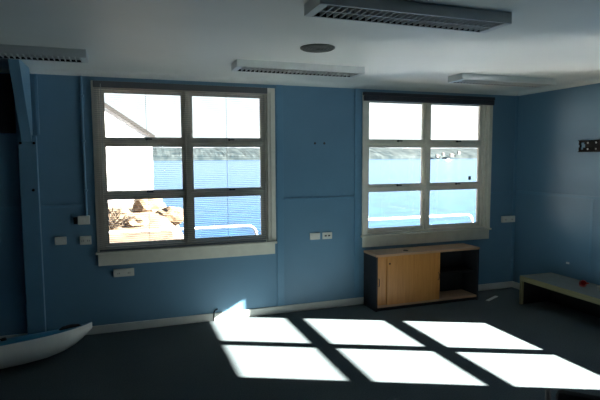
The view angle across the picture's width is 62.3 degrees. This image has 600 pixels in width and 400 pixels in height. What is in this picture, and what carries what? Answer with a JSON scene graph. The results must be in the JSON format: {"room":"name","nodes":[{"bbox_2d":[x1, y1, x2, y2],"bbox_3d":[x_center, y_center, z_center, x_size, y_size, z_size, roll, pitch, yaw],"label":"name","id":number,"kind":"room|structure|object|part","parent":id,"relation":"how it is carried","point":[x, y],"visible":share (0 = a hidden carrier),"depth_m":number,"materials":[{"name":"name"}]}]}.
{"room":"empty office room","nodes":[
{"label":"empty office room","id":0,"kind":"room"},
{"bbox_2d":[0,72,515,335],"bbox_3d":[-1.998,0.041,5.192,10.740,2.700,0.120,-2,5,-19],"label":"wall","id":1,"kind":"structure","parent":0,"point":[78,290],"depth_m":5.57,"materials":[{"name":"blue paint"}]},
{"bbox_2d":[0,74,15,132],"bbox_3d":[-3.375,-0.901,4.549,1.340,0.560,0.029,-2,5,-19],"label":"board","id":2,"kind":"object","parent":1,"relation":"attached to","point":[7,103],"visible":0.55,"depth_m":4.74,"materials":[{"name":"black"}]},
{"bbox_2d":[0,206,20,209],"bbox_3d":[-4.828,0.150,4.135,4.455,0.030,0.013,-2,5,-19],"label":"batten","id":3,"kind":"object","parent":1,"relation":"attached to","point":[17,207],"depth_m":4.83,"materials":[{"name":"blue paint"}]},
{"bbox_2d":[0,333,27,338],"bbox_3d":[-4.821,1.448,4.242,4.455,0.085,0.018,-2,5,-19],"label":"baseboard","id":4,"kind":"structure","parent":1,"relation":"attached to","point":[15,335],"depth_m":4.92,"materials":[{"name":"paint"}]},
{"bbox_2d":[34,74,39,134],"bbox_3d":[-2.565,-0.932,4.841,0.027,0.585,0.013,-2,5,-19],"label":"batten","id":5,"kind":"object","parent":1,"relation":"attached to","point":[35,75],"visible":1,"depth_m":4.83,"materials":[{"name":"blue paint"}]},
{"bbox_2d":[55,237,66,244],"bbox_3d":[-2.407,0.410,4.996,0.105,0.078,0.035,-2,5,-19],"label":"wall socket","id":6,"kind":"object","parent":1,"relation":"attached to","point":[58,240],"visible":1,"depth_m":4.98,"materials":[{"name":"white plastic"}]},
{"bbox_2d":[73,216,89,224],"bbox_3d":[-2.215,0.206,5.041,0.152,0.088,0.044,-2,5,-19],"label":"light switch","id":7,"kind":"object","parent":1,"relation":"attached to","point":[80,220],"visible":1,"depth_m":5.03,"materials":[{"name":"white plastic"}]},
{"bbox_2d":[79,76,87,215],"bbox_3d":[-2.179,-0.538,5.001,0.040,1.402,0.028,-2,5,-19],"label":"conduit","id":8,"kind":"object","parent":1,"relation":"attached to","point":[81,95],"visible":1,"depth_m":4.99,"materials":[{"name":"blue paint"}]},
{"bbox_2d":[80,236,91,244],"bbox_3d":[-2.191,0.412,5.077,0.108,0.088,0.026,-2,5,-19],"label":"wall socket","id":9,"kind":"object","parent":1,"relation":"attached to","point":[84,240],"visible":1,"depth_m":5.07,"materials":[{"name":"white plastic"}]},
{"bbox_2d":[113,268,133,276],"bbox_3d":[-1.853,0.758,5.218,0.199,0.085,0.037,-2,5,-19],"label":"wall socket","id":10,"kind":"object","parent":1,"relation":"attached to","point":[123,272],"visible":1,"depth_m":5.20,"materials":[{"name":"white plastic"}]},
{"bbox_2d":[91,80,276,265],"bbox_3d":[-1.208,-0.292,5.415,1.940,1.890,0.168,-2,5,-19],"label":"window","id":11,"kind":"structure","parent":1,"relation":"in","point":[187,142],"depth_m":5.41,"materials":[{"name":"paint"}]},
{"bbox_3d":[-1.652,-0.890,5.244,0.839,0.522,0.034,-2,5,-19],"label":"sash","id":12,"kind":"part","parent":11,"relation":"part of","materials":[{"name":"glass"}]},
{"bbox_3d":[-1.649,-0.338,5.291,0.839,0.522,0.034,-2,5,-19],"label":"sash","id":13,"kind":"part","parent":11,"relation":"part of","materials":[{"name":"paint"}]},
{"bbox_3d":[-1.647,0.218,5.338,0.839,0.537,0.034,-2,5,-19],"label":"sash","id":14,"kind":"part","parent":11,"relation":"part of","materials":[{"name":"paint"}]},
{"bbox_2d":[93,80,266,251],"bbox_3d":[-1.215,-0.359,5.329,1.805,1.733,0.040,-2,5,-19],"label":"blind","id":15,"kind":"object","parent":11,"relation":"attached to","point":[107,84],"visible":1,"depth_m":5.31,"materials":[{"name":"plastic"}]},
{"bbox_3d":[-1.596,-0.330,5.203,0.002,1.665,0.028,-2,5,-19],"label":"ladder cord","id":16,"kind":"part","parent":15,"relation":"part of","materials":[{"name":"white fabric"}]},
{"bbox_3d":[-1.224,0.495,5.402,1.770,0.018,0.025,-2,5,-19],"label":"rail","id":17,"kind":"part","parent":15,"relation":"part of","materials":[{"name":"metal"}]},
{"bbox_3d":[-0.803,-0.358,5.479,0.002,1.665,0.028,-2,5,-19],"label":"ladder cord","id":18,"kind":"part","parent":15,"relation":"part of","materials":[{"name":"white fabric"}]},
{"bbox_3d":[-1.184,0.581,5.433,1.940,0.147,0.050,-2,5,-19],"label":"sill","id":19,"kind":"part","parent":11,"relation":"part of","materials":[{"name":"paint"}]},
{"bbox_3d":[-0.814,-0.919,5.536,0.832,0.522,0.034,-2,5,-19],"label":"sash","id":20,"kind":"part","parent":11,"relation":"part of","materials":[{"name":"glass"}]},
{"bbox_3d":[-0.811,-0.366,5.583,0.832,0.522,0.034,-2,5,-19],"label":"sash","id":21,"kind":"part","parent":11,"relation":"part of","materials":[{"name":"glass"}]},
{"bbox_3d":[-0.808,0.189,5.630,0.832,0.537,0.034,-2,5,-19],"label":"sash","id":22,"kind":"part","parent":11,"relation":"part of","materials":[{"name":"glass"}]},
{"bbox_2d":[0,65,517,95],"bbox_3d":[-1.976,-1.270,4.998,10.500,0.055,0.055,-2,5,-19],"label":"crown molding","id":23,"kind":"structure","parent":1,"relation":"attached to","point":[33,70],"depth_m":5.50,"materials":[{"name":"paint"}]},
{"bbox_2d":[276,85,283,305],"bbox_3d":[-0.229,-0.031,5.738,0.082,2.555,0.013,-2,5,-19],"label":"batten","id":24,"kind":"object","parent":1,"relation":"attached to","point":[279,88],"visible":1,"depth_m":5.73,"materials":[{"name":"blue paint"}]},
{"bbox_2d":[86,281,512,334],"bbox_3d":[0.215,1.274,6.000,5.872,0.085,0.018,-2,5,-19],"label":"baseboard","id":25,"kind":"structure","parent":1,"relation":"attached to","point":[99,329],"depth_m":5.66,"materials":[{"name":"paint"}]},
{"bbox_2d":[310,233,319,239],"bbox_3d":[0.178,0.432,5.918,0.128,0.080,0.015,-2,5,-19],"label":"wall socket","id":26,"kind":"object","parent":1,"relation":"attached to","point":[313,236],"visible":1,"depth_m":5.91,"materials":[{"name":"white plastic"}]},
{"bbox_2d":[284,196,354,200],"bbox_3d":[0.237,-0.018,5.903,0.904,0.027,0.013,-2,5,-19],"label":"batten","id":27,"kind":"object","parent":1,"relation":"attached to","point":[344,197],"visible":1,"depth_m":5.89,"materials":[{"name":"blue paint"}]},
{"bbox_2d":[322,232,331,238],"bbox_3d":[0.327,0.429,5.970,0.125,0.080,0.014,-2,5,-19],"label":"socket","id":28,"kind":"object","parent":1,"relation":"attached to","point":[326,235],"visible":1,"depth_m":5.96,"materials":[{"name":"white plastic"}]},
{"bbox_2d":[354,88,359,297],"bbox_3d":[0.696,-0.063,6.060,0.067,2.555,0.013,-2,5,-19],"label":"batten","id":29,"kind":"object","parent":1,"relation":"attached to","point":[357,91],"visible":1,"depth_m":6.05,"materials":[{"name":"blue paint"}]},
{"bbox_2d":[361,95,492,246],"bbox_3d":[1.647,-0.391,6.411,1.940,1.890,0.168,-2,5,-19],"label":"window","id":30,"kind":"structure","parent":1,"relation":"in","point":[483,145],"depth_m":6.43,"materials":[{"name":"paint"}]},
{"bbox_3d":[1.208,0.119,6.334,0.839,0.537,0.034,-2,5,-19],"label":"sash","id":31,"kind":"part","parent":30,"relation":"part of","materials":[{"name":"glass"}]},
{"bbox_3d":[1.205,-0.436,6.287,0.839,0.522,0.034,-2,5,-19],"label":"sash","id":32,"kind":"part","parent":30,"relation":"part of","materials":[{"name":"glass"}]},
{"bbox_3d":[1.203,-0.989,6.240,0.839,0.522,0.034,-2,5,-19],"label":"sash","id":33,"kind":"part","parent":30,"relation":"part of","materials":[{"name":"glass"}]},
{"bbox_3d":[1.671,0.482,6.429,1.940,0.147,0.050,-2,5,-19],"label":"sill","id":34,"kind":"part","parent":30,"relation":"part of","materials":[{"name":"paint"}]},
{"bbox_2d":[363,92,494,104],"bbox_3d":[1.667,-1.275,6.265,1.920,0.102,0.043,-2,5,-19],"label":"raised blind","id":35,"kind":"object","parent":30,"relation":"attached to","point":[368,96],"visible":1,"depth_m":6.22,"materials":[{"name":"black fabric"}]},
{"bbox_3d":[1.667,-1.231,6.269,1.900,0.014,0.040,-2,5,-19],"label":"rail","id":36,"kind":"part","parent":35,"relation":"part of","materials":[{"name":"metal"}]},
{"bbox_3d":[2.046,0.091,6.627,0.832,0.537,0.034,-2,5,-19],"label":"sash","id":37,"kind":"part","parent":30,"relation":"part of","materials":[{"name":"glass"}]},
{"bbox_3d":[2.044,-0.465,6.579,0.832,0.522,0.034,-2,5,-19],"label":"sash","id":38,"kind":"part","parent":30,"relation":"part of","materials":[{"name":"glass"}]},
{"bbox_3d":[2.041,-1.018,6.532,0.832,0.522,0.034,-2,5,-19],"label":"sash","id":39,"kind":"part","parent":30,"relation":"part of","materials":[{"name":"glass"}]},
{"bbox_2d":[501,216,514,222],"bbox_3d":[2.847,0.262,6.831,0.224,0.085,0.037,-2,5,-19],"label":"wall socket","id":40,"kind":"object","parent":1,"relation":"attached to","point":[504,219],"visible":1,"depth_m":6.81,"materials":[{"name":"white plastic"}]},
{"bbox_2d":[510,96,518,280],"bbox_3d":[2.957,-0.141,6.849,0.045,2.555,0.013,-2,5,-19],"label":"batten","id":41,"kind":"object","parent":1,"relation":"attached to","point":[517,97],"visible":1,"depth_m":6.83,"materials":[{"name":"blue paint"}]},
{"bbox_2d":[0,287,599,399],"bbox_3d":[-0.234,1.901,0.321,10.740,0.200,10.740,-2,5,-19],"label":"floor","id":42,"kind":"structure","parent":0,"point":[499,348],"depth_m":4.50,"materials":[{"name":"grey carpet"}]},
{"bbox_2d":[8,59,45,334],"bbox_3d":[-2.560,0.091,4.651,0.156,2.697,0.531,-2,5,-19],"label":"timber post","id":43,"kind":"object","parent":42,"relation":"on","point":[19,71],"visible":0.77,"depth_m":4.83,"materials":[{"name":"blue paint"}]},
{"bbox_2d":[0,322,91,368],"bbox_3d":[-3.240,1.350,3.920,2.999,0.335,0.581,-3,6,-29],"label":"kayak","id":44,"kind":"object","parent":42,"relation":"on","point":[19,350],"visible":1,"depth_m":4.31,"materials":[{"name":"white plastic"}]},
{"bbox_3d":[-2.101,1.165,4.549,0.200,0.051,0.034,-4,6,-41],"label":"carry handle","id":45,"kind":"part","parent":44,"relation":"part of","materials":[{"name":"black plastic"}]},
{"bbox_2d":[364,243,479,311],"bbox_3d":[1.536,0.947,6.220,1.472,0.688,0.346,-2,5,-19],"label":"sideboard","id":46,"kind":"object","parent":42,"relation":"on","point":[394,278],"visible":1,"depth_m":6.06,"materials":[{"name":"brown wood"}]},
{"bbox_3d":[0.852,0.985,5.995,0.022,0.656,0.322,-2,5,-19],"label":"panel","id":47,"kind":"part","parent":46,"relation":"part of","materials":[{"name":"grey laminate"}]},
{"bbox_3d":[0.985,0.959,5.901,0.166,0.587,0.016,-2,5,-19],"label":"sliding door","id":48,"kind":"part","parent":46,"relation":"part of","materials":[{"name":"brown wood"}]},
{"bbox_3d":[1.379,0.947,6.018,0.734,0.587,0.014,-2,5,-19],"label":"sliding door","id":49,"kind":"part","parent":46,"relation":"part of","materials":[{"name":"brown wood"}]},
{"bbox_3d":[1.481,0.950,6.376,1.417,0.655,0.015,-2,5,-19],"label":"panel","id":50,"kind":"part","parent":46,"relation":"part of","materials":[{"name":"grey laminate"}]},
{"bbox_2d":[440,266,472,273],"bbox_3d":[1.935,0.908,6.409,0.534,0.018,0.216,-2,5,-19],"label":"shelf","id":51,"kind":"object","parent":46,"relation":"attached to","point":[443,269],"depth_m":6.42,"materials":[{"name":"black wood"}]},
{"bbox_3d":[2.211,0.938,6.470,0.022,0.656,0.322,-2,5,-19],"label":"panel","id":52,"kind":"part","parent":46,"relation":"part of","materials":[{"name":"grey laminate"}]},
{"bbox_2d":[519,272,599,317],"bbox_3d":[3.222,1.167,5.479,0.497,0.357,1.620,-2,5,-19],"label":"bench","id":53,"kind":"object","parent":42,"relation":"on","point":[562,290],"visible":1,"depth_m":5.91,"materials":[{"name":"grey laminate"}]},
{"bbox_3d":[2.743,1.143,6.151,0.036,0.296,0.035,-2,5,-19],"label":"leg","id":54,"kind":"part","parent":53,"relation":"part of","materials":[{"name":"brown wood"}]},
{"bbox_3d":[2.962,1.137,6.220,0.421,0.296,0.014,-2,5,-19],"label":"panel","id":55,"kind":"part","parent":53,"relation":"part of","materials":[{"name":"grey laminate"}]},
{"bbox_3d":[3.409,1.191,5.549,0.016,0.296,1.541,-2,5,-19],"label":"panel","id":56,"kind":"part","parent":53,"relation":"part of","materials":[{"name":"grey laminate"}]},
{"bbox_2d":[579,280,588,286],"bbox_3d":[3.209,0.936,5.604,0.099,0.077,0.096,3,6,36],"label":"cup","id":57,"kind":"object","parent":53,"relation":"on","point":[582,283],"visible":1,"depth_m":5.62,"materials":[{"name":"plastic"}]},
{"bbox_2d":[545,388,599,399],"bbox_3d":[1.419,1.221,2.326,0.498,0.800,0.490,2,5,26],"label":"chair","id":58,"kind":"object","parent":42,"relation":"on","point":[561,394],"visible":1,"depth_m":2.15,"materials":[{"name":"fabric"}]},
{"bbox_3d":[1.206,1.017,2.412,0.028,0.051,0.455,2,5,26],"label":"armrest","id":59,"kind":"part","parent":58,"relation":"part of","materials":[{"name":"black metal"}]},
{"bbox_3d":[1.323,1.019,2.112,0.430,0.360,0.055,2,5,26],"label":"backrest","id":60,"kind":"part","parent":58,"relation":"part of","materials":[{"name":"black fabric"}]},
{"bbox_2d":[0,0,599,90],"bbox_3d":[-0.248,-0.964,0.078,10.740,0.150,10.740,-2,5,-19],"label":"ceiling","id":61,"kind":"structure","parent":0,"point":[559,40],"depth_m":3.71,"materials":[{"name":"paint"}]},
{"bbox_2d":[0,44,87,62],"bbox_3d":[-2.363,-1.170,3.916,1.264,0.066,0.250,-2,5,-19],"label":"fluorescent light","id":62,"kind":"object","parent":61,"relation":"attached to","point":[20,52],"visible":1,"depth_m":3.95,"materials":[{"name":"metal"}]},
{"bbox_2d":[0,56,81,61],"bbox_3d":[-2.363,-1.162,3.916,1.172,0.046,0.224,-2,5,-19],"label":"louver","id":63,"kind":"object","parent":62,"relation":"on","point":[38,58],"depth_m":4.06,"materials":[{"name":"silver metal"}]},
{"bbox_2d":[231,59,364,77],"bbox_3d":[-0.007,-1.252,4.748,1.264,0.066,0.250,-2,5,-19],"label":"fluorescent light","id":64,"kind":"object","parent":61,"relation":"attached to","point":[240,65],"visible":1,"depth_m":4.67,"materials":[{"name":"metal"}]},
{"bbox_2d":[238,69,349,76],"bbox_3d":[-0.007,-1.244,4.749,1.172,0.046,0.224,-2,5,-19],"label":"louver","id":65,"kind":"object","parent":64,"relation":"on","point":[315,72],"depth_m":4.75,"materials":[{"name":"silver metal"}]},
{"bbox_2d":[300,44,334,52],"bbox_3d":[0.141,-1.214,3.979,0.280,0.014,0.280,-2,5,-19],"label":"ceiling vent","id":66,"kind":"object","parent":61,"relation":"in","point":[313,48],"visible":1,"depth_m":3.96,"materials":[{"name":"grey metal"}]},
{"bbox_2d":[303,46,331,51],"bbox_3d":[0.141,-1.215,3.979,0.234,0.010,0.234,-2,5,-19],"label":"grille","id":67,"kind":"object","parent":66,"relation":"attached to","point":[305,48],"depth_m":3.99,"materials":[{"name":"grey metal"}]},
{"bbox_2d":[304,0,511,32],"bbox_3d":[0.661,-1.104,2.954,1.264,0.066,0.250,-2,5,-19],"label":"fluorescent light","id":68,"kind":"object","parent":61,"relation":"attached to","point":[393,12],"visible":1,"depth_m":2.90,"materials":[{"name":"metal"}]},
{"bbox_2d":[448,73,554,87],"bbox_3d":[2.258,-1.331,5.539,1.264,0.066,0.250,-2,5,-19],"label":"fluorescent light","id":69,"kind":"object","parent":61,"relation":"attached to","point":[465,78],"visible":1,"depth_m":5.45,"materials":[{"name":"metal"}]},
{"bbox_2d":[513,83,599,284],"bbox_3d":[4.770,0.283,1.947,0.120,2.700,10.500,-2,5,-19],"label":"wall","id":70,"kind":"structure","parent":0,"point":[551,232],"depth_m":6.17,"materials":[{"name":"blue paint"}]},
{"bbox_2d":[512,281,519,289],"bbox_3d":[4.714,1.589,2.026,0.018,0.085,10.482,-2,5,-19],"label":"baseboard","id":71,"kind":"structure","parent":70,"relation":"attached to","point":[516,285],"depth_m":6.88,"materials":[{"name":"paint"}]},
{"bbox_2d":[517,190,599,199],"bbox_3d":[3.253,-0.051,6.061,0.012,0.037,1.614,-2,5,-19],"label":"batten","id":72,"kind":"object","parent":70,"relation":"attached to","point":[518,191],"visible":1,"depth_m":6.14,"materials":[{"name":"blue paint"}]},
{"bbox_2d":[518,77,599,95],"bbox_3d":[4.681,-1.032,1.806,0.055,0.055,10.500,-2,5,-19],"label":"crown molding","id":73,"kind":"structure","parent":70,"relation":"attached to","point":[593,80],"depth_m":6.08,"materials":[{"name":"paint"}]},
{"bbox_2d":[578,139,599,151],"bbox_3d":[3.384,-0.613,5.606,0.025,0.138,0.560,-2,5,-19],"label":"wall bracket","id":74,"kind":"object","parent":70,"relation":"attached to","point":[590,145],"visible":1,"depth_m":5.72,"materials":[{"name":"black metal"}]},
{"bbox_2d":[587,200,593,282],"bbox_3d":[3.376,0.610,5.784,0.004,1.234,0.032,-2,5,-19],"label":"batten","id":75,"kind":"object","parent":70,"relation":"attached to","point":[592,201],"visible":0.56,"depth_m":5.77,"materials":[{"name":"blue paint"}]},
{"label":"outside","id":76,"kind":"structure","parent":0,"visible":0},
{"bbox_2d":[152,147,476,160],"bbox_3d":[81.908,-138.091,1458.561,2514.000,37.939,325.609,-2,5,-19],"label":"far bushland","id":77,"kind":"structure","parent":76,"point":[159,154],"depth_m":1343.57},
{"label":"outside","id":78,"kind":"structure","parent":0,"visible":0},
{"bbox_2d":[108,202,183,242],"bbox_3d":[-13.930,2.272,16.072,42.000,4.342,27.870,-2,5,-19],"label":"bank","id":79,"kind":"object","parent":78,"point":[151,216],"visible":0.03,"depth_m":13.23,"materials":[{"name":"beige sand"}]},
{"bbox_2d":[108,208,130,228],"bbox_3d":[-4.864,0.488,12.854,0.952,0.638,0.917,-2,5,-19],"label":"dry shrub","id":80,"kind":"object","parent":79,"relation":"on","point":[120,223],"visible":0.41,"depth_m":12.86,"materials":[{"name":"beige plant"}]},
{"bbox_2d":[114,207,130,213],"bbox_3d":[-5.221,0.360,14.434,0.588,0.324,0.584,-1,5,-6],"label":"boulder","id":81,"kind":"object","parent":79,"relation":"on","point":[124,210],"visible":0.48,"depth_m":14.29,"materials":[{"name":"stone"}]},
{"bbox_2d":[104,102,154,203],"bbox_3d":[-9.777,-2.041,19.838,7.200,5.650,9.260,-2,5,-19],"label":"building","id":82,"kind":"structure","parent":79,"relation":"on","point":[127,169],"depth_m":16.46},
{"bbox_2d":[124,215,149,226],"bbox_3d":[-4.422,0.610,13.485,0.650,0.413,0.644,-4,6,-35],"label":"boulder","id":83,"kind":"object","parent":79,"relation":"on","point":[144,221],"visible":0.63,"depth_m":13.28,"materials":[{"name":"stone"}]},
{"bbox_2d":[132,199,163,211],"bbox_3d":[-4.588,0.187,15.060,0.921,0.815,1.011,1,5,16],"label":"boulder","id":84,"kind":"object","parent":79,"relation":"on","point":[154,205],"visible":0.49,"depth_m":14.75,"materials":[{"name":"stone"}]},
{"bbox_2d":[158,206,182,223],"bbox_3d":[-3.769,0.442,14.778,0.939,0.545,0.845,-1,5,-4],"label":"boulder","id":85,"kind":"object","parent":79,"relation":"on","point":[175,212],"visible":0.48,"depth_m":14.46,"materials":[{"name":"stone"}]},
{"bbox_2d":[109,224,256,234],"bbox_3d":[-2.294,1.136,7.242,3.462,1.416,0.044,-2,5,-19],"label":"railing","id":86,"kind":"object","parent":79,"relation":"on","point":[237,226],"visible":0.35,"depth_m":7.36,"materials":[{"name":"white metal"}]},
{"bbox_2d":[368,214,473,221],"bbox_3d":[1.443,1.007,8.546,3.682,1.416,0.044,-2,5,-19],"label":"railing","id":87,"kind":"object","parent":79,"relation":"on","point":[446,215],"visible":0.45,"depth_m":8.67,"materials":[{"name":"white metal"}]},
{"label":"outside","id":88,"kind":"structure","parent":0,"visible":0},
{"bbox_2d":[153,159,476,237],"bbox_3d":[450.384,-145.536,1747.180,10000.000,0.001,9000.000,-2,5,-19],"label":"bay water","id":89,"kind":"structure","parent":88,"point":[381,171],"depth_m":66.63,"materials":[{"name":"blue liquid"}]}
]}

